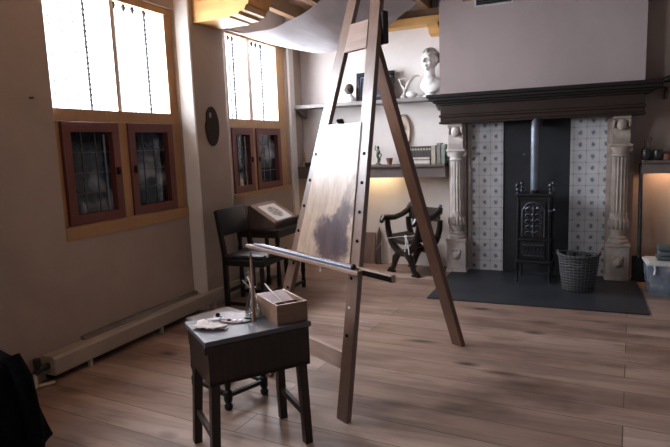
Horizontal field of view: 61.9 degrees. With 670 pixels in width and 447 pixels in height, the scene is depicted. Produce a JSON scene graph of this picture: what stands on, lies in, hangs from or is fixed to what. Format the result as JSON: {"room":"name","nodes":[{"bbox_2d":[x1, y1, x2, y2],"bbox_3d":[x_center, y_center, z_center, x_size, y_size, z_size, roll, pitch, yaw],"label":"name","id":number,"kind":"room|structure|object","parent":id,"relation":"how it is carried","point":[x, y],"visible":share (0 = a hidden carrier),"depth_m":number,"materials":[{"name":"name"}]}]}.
{"room":"art studio","nodes":[
{"label":"art studio","id":0,"kind":"room"},
{"bbox_2d":[0,0,308,382],"bbox_3d":[-2.163,-0.544,4.012,0.380,3.320,8.720,1,9,23],"label":"wall","id":1,"kind":"structure","parent":0,"point":[55,291],"depth_m":4.24,"materials":[{"name":"beige paint"}]},
{"bbox_2d":[44,0,188,241],"bbox_3d":[-1.833,-0.931,4.733,0.178,1.950,1.440,1,9,23],"label":"window","id":2,"kind":"structure","parent":1,"relation":"in","point":[120,170],"depth_m":4.69,"materials":[{"name":"brown wood"}]},
{"bbox_2d":[173,0,208,309],"bbox_3d":[-1.398,-0.770,5.418,0.132,3.320,0.024,-3,8,-9],"label":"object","id":3,"kind":"structure","parent":1,"relation":"attached to","point":[181,12],"depth_m":5.41,"materials":[{"name":"white paint"}]},
{"bbox_2d":[205,107,218,145],"bbox_3d":[-1.231,-0.978,5.626,0.030,0.390,0.229,1,9,23],"label":"palette","id":4,"kind":"object","parent":1,"relation":"attached to","point":[212,122],"visible":1,"depth_m":5.62,"materials":[{"name":"brown wood"}]},
{"bbox_2d":[191,0,270,29],"bbox_3d":[-1.032,-2.045,5.366,0.755,0.230,0.380,1,9,23],"label":"beam","id":5,"kind":"structure","parent":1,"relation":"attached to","point":[214,14],"depth_m":5.25,"materials":[{"name":"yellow wood"}]},
{"bbox_2d":[224,28,291,198],"bbox_3d":[-0.955,-1.291,6.740,0.178,1.850,1.360,1,9,23],"label":"window","id":6,"kind":"structure","parent":1,"relation":"in","point":[259,147],"depth_m":6.73,"materials":[{"name":"brown wood"}]},
{"bbox_2d":[284,17,300,263],"bbox_3d":[-0.552,-1.086,7.440,0.030,3.320,0.130,1,9,23],"label":"trim","id":7,"kind":"structure","parent":1,"relation":"attached to","point":[289,52],"depth_m":7.39,"materials":[{"name":"white paint"}]},
{"bbox_2d":[223,0,416,52],"bbox_3d":[-0.129,-2.200,6.105,1.740,0.475,1.400,1,9,23],"label":"cloth","id":8,"kind":"object","parent":1,"relation":"hanging from","point":[318,29],"visible":0.84,"depth_m":5.87,"materials":[{"name":"white fabric"}]},
{"bbox_2d":[269,0,306,18],"bbox_3d":[-1.977,-2.092,3.577,0.100,0.150,8.520,1,9,23],"label":"ceiling beam","id":9,"kind":"structure","parent":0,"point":[284,8],"depth_m":6.68,"materials":[{"name":"brown wood"}]},
{"bbox_2d":[286,0,312,10],"bbox_3d":[0.802,-2.140,2.467,6.980,0.050,8.720,1,9,23],"label":"ceiling","id":10,"kind":"structure","parent":0,"point":[299,3],"depth_m":6.84,"materials":[{"name":"brown wood"}]},
{"bbox_2d":[36,260,669,446],"bbox_3d":[0.918,1.219,2.943,7.000,0.100,8.720,1,9,23],"label":"floor","id":11,"kind":"structure","parent":0,"point":[522,376],"depth_m":3.75,"materials":[{"name":"brown wood"}]},
{"bbox_2d":[0,350,52,446],"bbox_3d":[-1.887,0.972,2.981,0.606,0.585,0.633,1,9,23],"label":"coat","id":12,"kind":"object","parent":11,"relation":"on","point":[23,423],"visible":1,"depth_m":2.94,"materials":[{"name":"black fabric"}]},
{"bbox_2d":[41,262,276,377],"bbox_3d":[-1.340,0.775,5.582,0.134,0.212,3.525,1,9,23],"label":"baseboard heater","id":13,"kind":"object","parent":11,"relation":"on","point":[92,345],"visible":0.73,"depth_m":4.67,"materials":[{"name":"beige metal"}]},
{"bbox_2d":[32,358,55,388],"bbox_3d":[-2.088,1.049,3.880,0.111,0.203,0.233,5,10,40],"label":"valve","id":14,"kind":"object","parent":13,"relation":"attached to","point":[38,368],"visible":0.48,"depth_m":3.88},
{"bbox_2d":[81,290,198,339],"bbox_3d":[-1.659,0.783,4.942,0.056,0.027,1.410,1,9,23],"label":"grille","id":15,"kind":"object","parent":13,"relation":"attached to","point":[96,333],"depth_m":4.80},
{"bbox_2d":[186,306,267,410],"bbox_3d":[-0.701,0.866,3.655,0.424,0.520,0.334,6,11,44],"label":"stool","id":16,"kind":"object","parent":11,"relation":"on","point":[262,380],"visible":0.31,"depth_m":3.62,"materials":[{"name":"brown wood"}]},
{"bbox_2d":[184,311,312,446],"bbox_3d":[-0.464,0.864,3.045,0.580,0.682,0.408,-6,9,-28],"label":"work table","id":17,"kind":"object","parent":11,"relation":"on","point":[235,352],"visible":0.88,"depth_m":2.88,"materials":[{"name":"brown wood"}]},
{"bbox_2d":[190,319,227,329],"bbox_3d":[-0.662,0.527,2.909,0.214,0.020,0.116,3,9,31],"label":"rag","id":18,"kind":"object","parent":17,"relation":"on","point":[203,323],"visible":1,"depth_m":2.90,"materials":[{"name":"white fabric"}]},
{"bbox_2d":[207,317,221,320],"bbox_3d":[-0.637,0.507,2.958,0.076,0.023,0.022,-2,8,1],"label":"paint tube","id":19,"kind":"object","parent":18,"relation":"on","point":[218,318],"visible":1,"depth_m":2.95,"materials":[{"name":"white metal"}]},
{"bbox_2d":[213,311,251,323],"bbox_3d":[-0.558,0.511,3.063,0.260,0.016,0.169,4,10,37],"label":"palette","id":20,"kind":"object","parent":17,"relation":"on","point":[230,317],"visible":0.91,"depth_m":3.04,"materials":[{"name":"paint"}]},
{"bbox_2d":[249,252,255,321],"bbox_3d":[-0.440,0.337,2.977,0.021,0.376,0.039,-1,8,8],"label":"brush","id":21,"kind":"object","parent":17,"relation":"on","point":[250,255],"visible":1,"depth_m":2.97,"materials":[{"name":"wood"}]},
{"bbox_2d":[245,286,261,318],"bbox_3d":[-0.449,0.429,3.051,0.096,0.172,0.096,1,9,23],"label":"flask","id":22,"kind":"object","parent":17,"relation":"on","point":[258,315],"visible":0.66,"depth_m":3.04,"materials":[{"name":"clear glass"}]},
{"bbox_2d":[256,289,307,325],"bbox_3d":[-0.297,0.453,3.070,0.175,0.108,0.300,-6,9,-28],"label":"box","id":23,"kind":"object","parent":17,"relation":"on","point":[292,308],"visible":0.98,"depth_m":2.97,"materials":[{"name":"brown wood"}]},
{"bbox_2d":[264,283,281,301],"bbox_3d":[-0.340,0.391,3.119,0.010,0.074,0.232,-7,9,-32],"label":"brush","id":24,"kind":"object","parent":23,"relation":"on","point":[275,295],"visible":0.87,"depth_m":3.11,"materials":[{"name":"white wood"}]},
{"bbox_2d":[258,289,292,302],"bbox_3d":[-0.322,0.418,3.110,0.151,0.048,0.175,-6,9,-28],"label":"tray","id":25,"kind":"object","parent":23,"relation":"on","point":[284,295],"depth_m":3.12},
{"bbox_2d":[214,205,287,306],"bbox_3d":[-0.799,0.354,5.481,0.525,1.033,0.512,1,9,23],"label":"chair","id":26,"kind":"object","parent":11,"relation":"on","point":[230,220],"visible":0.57,"depth_m":5.35,"materials":[{"name":"brown wood"}]},
{"bbox_2d":[237,221,305,296],"bbox_3d":[-0.691,0.389,6.205,0.560,0.755,0.660,1,9,23],"label":"table","id":27,"kind":"object","parent":11,"relation":"on","point":[280,232],"visible":0.52,"depth_m":5.96,"materials":[{"name":"brown wood"}]},
{"bbox_2d":[247,200,298,228],"bbox_3d":[-0.663,-0.104,6.094,0.358,0.247,0.520,1,9,23],"label":"lectern","id":28,"kind":"object","parent":27,"relation":"on","point":[257,218],"visible":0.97,"depth_m":5.91,"materials":[{"name":"paint"}]},
{"bbox_2d":[258,203,291,219],"bbox_3d":[-0.649,-0.130,6.078,0.231,0.144,0.350,1,9,23],"label":"print","id":29,"kind":"object","parent":28,"relation":"on","point":[273,210],"visible":1,"depth_m":6.07,"materials":[{"name":"paper"}]},
{"bbox_2d":[245,0,464,423],"bbox_3d":[0.247,-0.382,3.934,1.471,2.858,1.601,-8,10,-36],"label":"easel","id":30,"kind":"object","parent":11,"relation":"on","point":[370,34],"visible":0.96,"depth_m":3.60,"materials":[{"name":"brown wood"}]},
{"bbox_2d":[254,243,355,269],"bbox_3d":[-0.243,0.203,3.734,0.035,0.036,1.200,-8,10,-36],"label":"maulstick","id":31,"kind":"object","parent":30,"relation":"on","point":[353,266],"visible":1,"depth_m":3.61,"materials":[{"name":"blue wood"}]},
{"bbox_2d":[297,122,361,262],"bbox_3d":[-0.018,-0.216,3.623,0.218,0.850,0.587,-8,10,-36],"label":"canvas painting","id":32,"kind":"object","parent":30,"relation":"on","point":[328,221],"visible":1,"depth_m":3.60,"materials":[{"name":"beige fabric"}]},
{"bbox_2d":[336,119,343,123],"bbox_3d":[0.034,-0.667,3.642,0.028,0.032,0.069,-8,10,-36],"label":"clip","id":33,"kind":"object","parent":32,"relation":"on","point":[340,121],"visible":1,"depth_m":3.62,"materials":[{"name":"black metal"}]},
{"bbox_2d":[364,232,374,263],"bbox_3d":[0.456,0.329,7.544,0.180,0.418,0.073,1,9,23],"label":"leaning board","id":34,"kind":"object","parent":11,"relation":"on","point":[369,252],"visible":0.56,"depth_m":7.53,"materials":[{"name":"brown wood"}]},
{"bbox_2d":[376,227,380,263],"bbox_3d":[0.587,0.295,7.465,0.070,0.498,0.085,1,9,23],"label":"leaning board","id":35,"kind":"object","parent":11,"relation":"on","point":[378,253],"visible":1,"depth_m":7.46,"materials":[{"name":"wood"}]},
{"bbox_2d":[379,202,442,277],"bbox_3d":[0.943,0.189,6.878,0.528,0.846,0.642,-8,10,-36],"label":"armchair","id":36,"kind":"object","parent":11,"relation":"on","point":[416,247],"visible":0.74,"depth_m":6.88,"materials":[{"name":"brown wood"}]},
{"bbox_2d":[376,235,413,254],"bbox_3d":[0.719,0.245,6.943,0.113,0.338,0.901,-7,9,-30],"label":"cord","id":37,"kind":"object","parent":36,"relation":"attached to","point":[404,236],"visible":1,"depth_m":6.67,"materials":[{"name":"white fabric"}]},
{"bbox_2d":[427,269,649,314],"bbox_3d":[2.145,0.688,5.987,2.010,0.014,1.405,1,9,23],"label":"hearth slab","id":38,"kind":"object","parent":11,"relation":"on","point":[532,289],"visible":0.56,"depth_m":5.76,"materials":[{"name":"stone"}]},
{"bbox_2d":[514,118,555,283],"bbox_3d":[2.271,-0.267,6.249,0.425,1.805,0.504,2,9,27],"label":"stove","id":39,"kind":"object","parent":38,"relation":"on","point":[535,208],"visible":1,"depth_m":6.11,"materials":[{"name":"metal"}]},
{"bbox_2d":[557,249,601,292],"bbox_3d":[2.521,0.481,5.787,0.428,0.424,0.368,1,9,23],"label":"wicker basket","id":40,"kind":"object","parent":38,"relation":"on","point":[578,274],"visible":0.98,"depth_m":5.67,"materials":[{"name":"grey wicker"}]},
{"bbox_2d":[567,251,575,255],"bbox_3d":[2.461,0.461,5.813,0.099,0.343,0.086,1,9,23],"label":"log","id":41,"kind":"object","parent":40,"relation":"in","point":[569,253],"visible":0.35,"depth_m":5.76,"materials":[{"name":"brown wood"}]},
{"bbox_2d":[582,253,591,256],"bbox_3d":[2.593,0.471,5.779,0.107,0.325,0.086,1,9,23],"label":"log","id":42,"kind":"object","parent":40,"relation":"in","point":[583,254],"visible":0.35,"depth_m":5.73,"materials":[{"name":"wood"}]},
{"bbox_2d":[631,162,644,281],"bbox_3d":[3.326,-0.020,6.096,0.140,1.291,0.216,1,9,23],"label":"shovel","id":43,"kind":"object","parent":38,"relation":"on","point":[637,267],"visible":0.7,"depth_m":6.08,"materials":[{"name":"black metal"}]},
{"bbox_2d":[642,256,669,296],"bbox_3d":[3.395,0.533,5.606,0.520,0.335,0.392,1,9,21],"label":"tub","id":44,"kind":"object","parent":11,"relation":"on","point":[656,272],"visible":1,"depth_m":5.52,"materials":[{"name":"plastic"}]},
{"bbox_2d":[655,253,669,260],"bbox_3d":[3.402,0.339,5.599,0.320,0.048,0.203,1,9,23],"label":"folded cloth","id":45,"kind":"object","parent":44,"relation":"on","point":[660,258],"visible":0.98,"depth_m":5.56,"materials":[{"name":"green fabric"}]},
{"bbox_2d":[656,249,669,255],"bbox_3d":[3.400,0.292,5.593,0.300,0.048,0.203,1,9,23],"label":"folded cloth","id":46,"kind":"object","parent":45,"relation":"on","point":[661,253],"visible":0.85,"depth_m":5.55,"materials":[{"name":"fabric"}]},
{"bbox_2d":[656,244,669,251],"bbox_3d":[3.398,0.244,5.586,0.310,0.048,0.203,1,9,23],"label":"folded cloth","id":47,"kind":"object","parent":46,"relation":"on","point":[661,247],"visible":1,"depth_m":5.55,"materials":[{"name":"fabric"}]},
{"bbox_2d":[300,0,669,275],"bbox_3d":[2.680,-1.076,6.510,6.700,3.320,0.200,1,9,23],"label":"wall","id":48,"kind":"structure","parent":0,"point":[404,50],"depth_m":7.06,"materials":[{"name":"white paint"}]},
{"bbox_2d":[301,0,319,5],"bbox_3d":[-1.500,-2.080,3.371,0.100,0.150,8.520,1,9,23],"label":"trim","id":49,"kind":"structure","parent":48,"relation":"attached to","point":[310,2],"depth_m":6.19,"materials":[{"name":"brown wood"}]},
{"bbox_2d":[294,97,439,118],"bbox_3d":[0.394,-1.480,7.168,1.964,0.165,0.299,1,9,23],"label":"wall shelf","id":50,"kind":"object","parent":48,"relation":"attached to","point":[302,109],"visible":0.52,"depth_m":7.12,"materials":[{"name":"white wood"}]},
{"bbox_2d":[342,84,356,101],"bbox_3d":[0.186,-1.675,7.174,0.195,0.235,0.150,1,9,23],"label":"ornament","id":51,"kind":"object","parent":50,"relation":"on","point":[349,88],"visible":0.98,"depth_m":7.13,"materials":[{"name":"white ceramic"}]},
{"bbox_2d":[356,70,394,100],"bbox_3d":[0.513,-1.748,7.133,0.510,0.370,0.082,1,9,23],"label":"picture frame","id":52,"kind":"object","parent":50,"relation":"on","point":[359,76],"visible":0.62,"depth_m":7.20,"materials":[{"name":"black wood"}]},
{"bbox_2d":[361,78,379,96],"bbox_3d":[0.515,-1.748,7.137,0.400,0.259,0.041,1,9,23],"label":"picture","id":53,"kind":"object","parent":52,"relation":"attached to","point":[362,79],"depth_m":7.20},
{"bbox_2d":[398,75,419,97],"bbox_3d":[0.921,-1.687,6.915,0.280,0.288,0.096,0,8,15],"label":"sculpture","id":54,"kind":"object","parent":50,"relation":"on","point":[406,94],"visible":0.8,"depth_m":6.89,"materials":[{"name":"white ceramic"}]},
{"bbox_2d":[420,47,439,96],"bbox_3d":[1.160,-1.834,6.778,0.246,0.588,0.258,-1,8,5],"label":"bust","id":55,"kind":"object","parent":50,"relation":"on","point":[430,83],"visible":0.91,"depth_m":6.70,"materials":[{"name":"white stone"}]},
{"bbox_2d":[298,163,448,178],"bbox_3d":[0.453,-0.682,7.279,2.019,0.160,0.279,1,9,23],"label":"wall shelf","id":56,"kind":"object","parent":48,"relation":"attached to","point":[383,170],"visible":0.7,"depth_m":7.02,"materials":[{"name":"grey wood"}]},
{"bbox_2d":[301,152,305,166],"bbox_3d":[-0.417,-0.873,7.574,0.110,0.200,0.107,1,9,23],"label":"candlestick","id":57,"kind":"object","parent":56,"relation":"on","point":[304,159],"visible":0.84,"depth_m":7.56,"materials":[{"name":"brown metal"}]},
{"bbox_2d":[374,145,381,164],"bbox_3d":[0.553,-0.878,7.172,0.080,0.251,0.079,-5,9,-22],"label":"bronze figurine","id":58,"kind":"object","parent":56,"relation":"on","point":[377,147],"visible":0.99,"depth_m":7.16,"materials":[{"name":"metal"}]},
{"bbox_2d":[386,158,392,164],"bbox_3d":[0.694,-0.791,7.113,0.094,0.085,0.093,1,9,23],"label":"clay cup","id":59,"kind":"object","parent":56,"relation":"on","point":[389,160],"visible":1,"depth_m":7.08,"materials":[{"name":"ceramic"}]},
{"bbox_2d":[414,159,430,163],"bbox_3d":[1.060,-0.772,6.978,0.300,0.058,0.180,1,9,23],"label":"flat book","id":60,"kind":"object","parent":56,"relation":"on","point":[424,161],"visible":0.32,"depth_m":6.88,"materials":[{"name":"white paper"}]},
{"bbox_2d":[413,157,430,159],"bbox_3d":[1.060,-0.817,6.974,0.296,0.032,0.175,1,9,23],"label":"flat book","id":61,"kind":"object","parent":60,"relation":"on","point":[414,158],"visible":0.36,"depth_m":6.89,"materials":[{"name":"white paper"}]},
{"bbox_2d":[414,146,416,156],"bbox_3d":[1.023,-0.897,6.971,0.033,0.130,0.127,1,9,23],"label":"book","id":62,"kind":"object","parent":61,"relation":"on","point":[415,147],"visible":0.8,"depth_m":6.92,"materials":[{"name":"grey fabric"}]},
{"bbox_2d":[417,146,419,156],"bbox_3d":[1.055,-0.896,6.957,0.033,0.130,0.127,1,9,23],"label":"book","id":63,"kind":"object","parent":61,"relation":"on","point":[418,147],"visible":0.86,"depth_m":6.90,"materials":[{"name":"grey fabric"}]},
{"bbox_2d":[420,146,422,156],"bbox_3d":[1.087,-0.895,6.943,0.033,0.130,0.127,1,9,23],"label":"book","id":64,"kind":"object","parent":61,"relation":"on","point":[421,147],"visible":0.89,"depth_m":6.88,"materials":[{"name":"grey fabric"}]},
{"bbox_2d":[428,146,430,156],"bbox_3d":[1.184,-0.893,6.901,0.033,0.130,0.127,1,9,23],"label":"book","id":65,"kind":"object","parent":61,"relation":"on","point":[429,147],"visible":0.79,"depth_m":6.85,"materials":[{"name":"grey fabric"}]},
{"bbox_2d":[431,145,436,163],"bbox_3d":[1.231,-0.851,6.889,0.050,0.225,0.155,1,9,23],"label":"book","id":66,"kind":"object","parent":56,"relation":"on","point":[433,147],"visible":0.88,"depth_m":6.82,"materials":[{"name":"beige paper"}]},
{"bbox_2d":[437,143,442,163],"bbox_3d":[1.289,-0.862,6.861,0.045,0.250,0.155,2,9,23],"label":"book","id":67,"kind":"object","parent":56,"relation":"on","point":[438,144],"visible":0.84,"depth_m":6.79,"materials":[{"name":"grey paper"}]},
{"bbox_2d":[441,144,446,163],"bbox_3d":[1.338,-0.854,6.841,0.040,0.235,0.155,3,9,23],"label":"book","id":68,"kind":"object","parent":56,"relation":"on","point":[443,146],"visible":0.98,"depth_m":6.78,"materials":[{"name":"teal paper"}]},
{"bbox_2d":[401,114,410,142],"bbox_3d":[0.873,-1.174,7.151,0.210,0.444,0.040,1,9,23],"label":"relief","id":69,"kind":"object","parent":48,"relation":"attached to","point":[406,122],"visible":0.29,"depth_m":7.12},
{"bbox_2d":[388,14,438,31],"bbox_3d":[0.380,-2.459,7.077,1.970,0.090,0.200,1,9,23],"label":"ceiling beam","id":70,"kind":"structure","parent":48,"relation":"attached to","point":[417,22],"depth_m":6.75,"materials":[{"name":"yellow wood"}]},
{"bbox_2d":[396,7,438,19],"bbox_3d":[0.385,-2.551,7.082,1.970,0.090,0.160,1,9,23],"label":"beam","id":71,"kind":"structure","parent":48,"relation":"attached to","point":[432,11],"depth_m":6.72,"materials":[{"name":"brown wood"}]},
{"bbox_2d":[412,0,432,9],"bbox_3d":[-0.546,-2.058,2.958,0.100,0.150,8.520,1,9,23],"label":"trim","id":72,"kind":"structure","parent":48,"relation":"attached to","point":[422,4],"depth_m":6.55,"materials":[{"name":"brown wood"}]},
{"bbox_2d":[427,21,438,36],"bbox_3d":[1.190,-2.324,6.689,0.130,0.130,0.220,1,9,23],"label":"bracket","id":73,"kind":"object","parent":48,"relation":"attached to","point":[433,27],"visible":0.75,"depth_m":6.65,"materials":[{"name":"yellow wood"}]},
{"bbox_2d":[640,159,669,173],"bbox_3d":[4.129,-0.591,5.699,1.775,0.150,0.259,1,9,23],"label":"wall shelf","id":74,"kind":"object","parent":48,"relation":"attached to","point":[648,166],"visible":0.86,"depth_m":5.91,"materials":[{"name":"grey wood"}]},
{"bbox_2d":[641,138,651,159],"bbox_3d":[3.333,-0.796,5.982,0.094,0.236,0.094,-7,9,-32],"label":"jar","id":75,"kind":"object","parent":74,"relation":"on","point":[645,153],"visible":0.97,"depth_m":5.96,"materials":[{"name":"ceramic"}]},
{"bbox_2d":[652,149,662,159],"bbox_3d":[3.440,-0.733,5.956,0.100,0.110,0.098,1,9,23],"label":"pot","id":76,"kind":"object","parent":74,"relation":"on","point":[657,154],"visible":0.96,"depth_m":5.92,"materials":[{"name":"ceramic"}]},
{"bbox_2d":[663,153,669,159],"bbox_3d":[3.519,-0.709,5.926,0.072,0.065,0.071,1,9,23],"label":"pot","id":77,"kind":"object","parent":74,"relation":"on","point":[665,156],"visible":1,"depth_m":5.90,"materials":[{"name":"ceramic"}]},
{"bbox_2d":[660,82,669,99],"bbox_3d":[4.167,-1.370,5.550,1.620,0.160,0.279,1,9,23],"label":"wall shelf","id":78,"kind":"object","parent":48,"relation":"attached to","point":[666,85],"visible":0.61,"depth_m":5.82,"materials":[{"name":"wood"}]},
{"bbox_2d":[663,75,669,81],"bbox_3d":[3.511,-1.506,5.782,0.211,0.087,0.100,1,9,23],"label":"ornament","id":79,"kind":"object","parent":78,"relation":"on","point":[667,78],"visible":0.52,"depth_m":5.78,"materials":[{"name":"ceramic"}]},
{"bbox_2d":[439,0,647,276],"bbox_3d":[2.307,-1.049,6.418,2.150,3.320,0.270,1,9,23],"label":"wall","id":80,"kind":"structure","parent":0,"point":[518,44],"depth_m":6.14,"materials":[{"name":"paint"}]},
{"bbox_2d":[475,0,512,6],"bbox_3d":[1.778,-2.536,6.260,0.420,0.166,0.012,1,9,23],"label":"air vent","id":81,"kind":"object","parent":80,"relation":"in","point":[478,3],"visible":1,"depth_m":6.28,"materials":[{"name":"white metal"}]},
{"bbox_2d":[476,0,511,4],"bbox_3d":[1.778,-2.534,6.260,0.388,0.122,0.006,1,9,23],"label":"grille","id":82,"kind":"object","parent":81,"relation":"attached to","point":[478,2],"depth_m":6.27,"materials":[{"name":"white metal"}]},
{"bbox_2d":[426,78,664,280],"bbox_3d":[2.286,-0.440,6.352,2.420,2.135,0.400,1,9,23],"label":"fireplace surround","id":83,"kind":"object","parent":80,"relation":"attached to","point":[585,145],"visible":1,"depth_m":6.38,"materials":[{"name":"tile"}]},
{"bbox_2d":[426,78,664,105],"bbox_3d":[2.249,-1.435,6.212,2.420,0.125,0.400,1,9,23],"label":"mantel shelf","id":84,"kind":"object","parent":83,"relation":"attached to","point":[635,88],"depth_m":6.02,"materials":[{"name":"black wood"}]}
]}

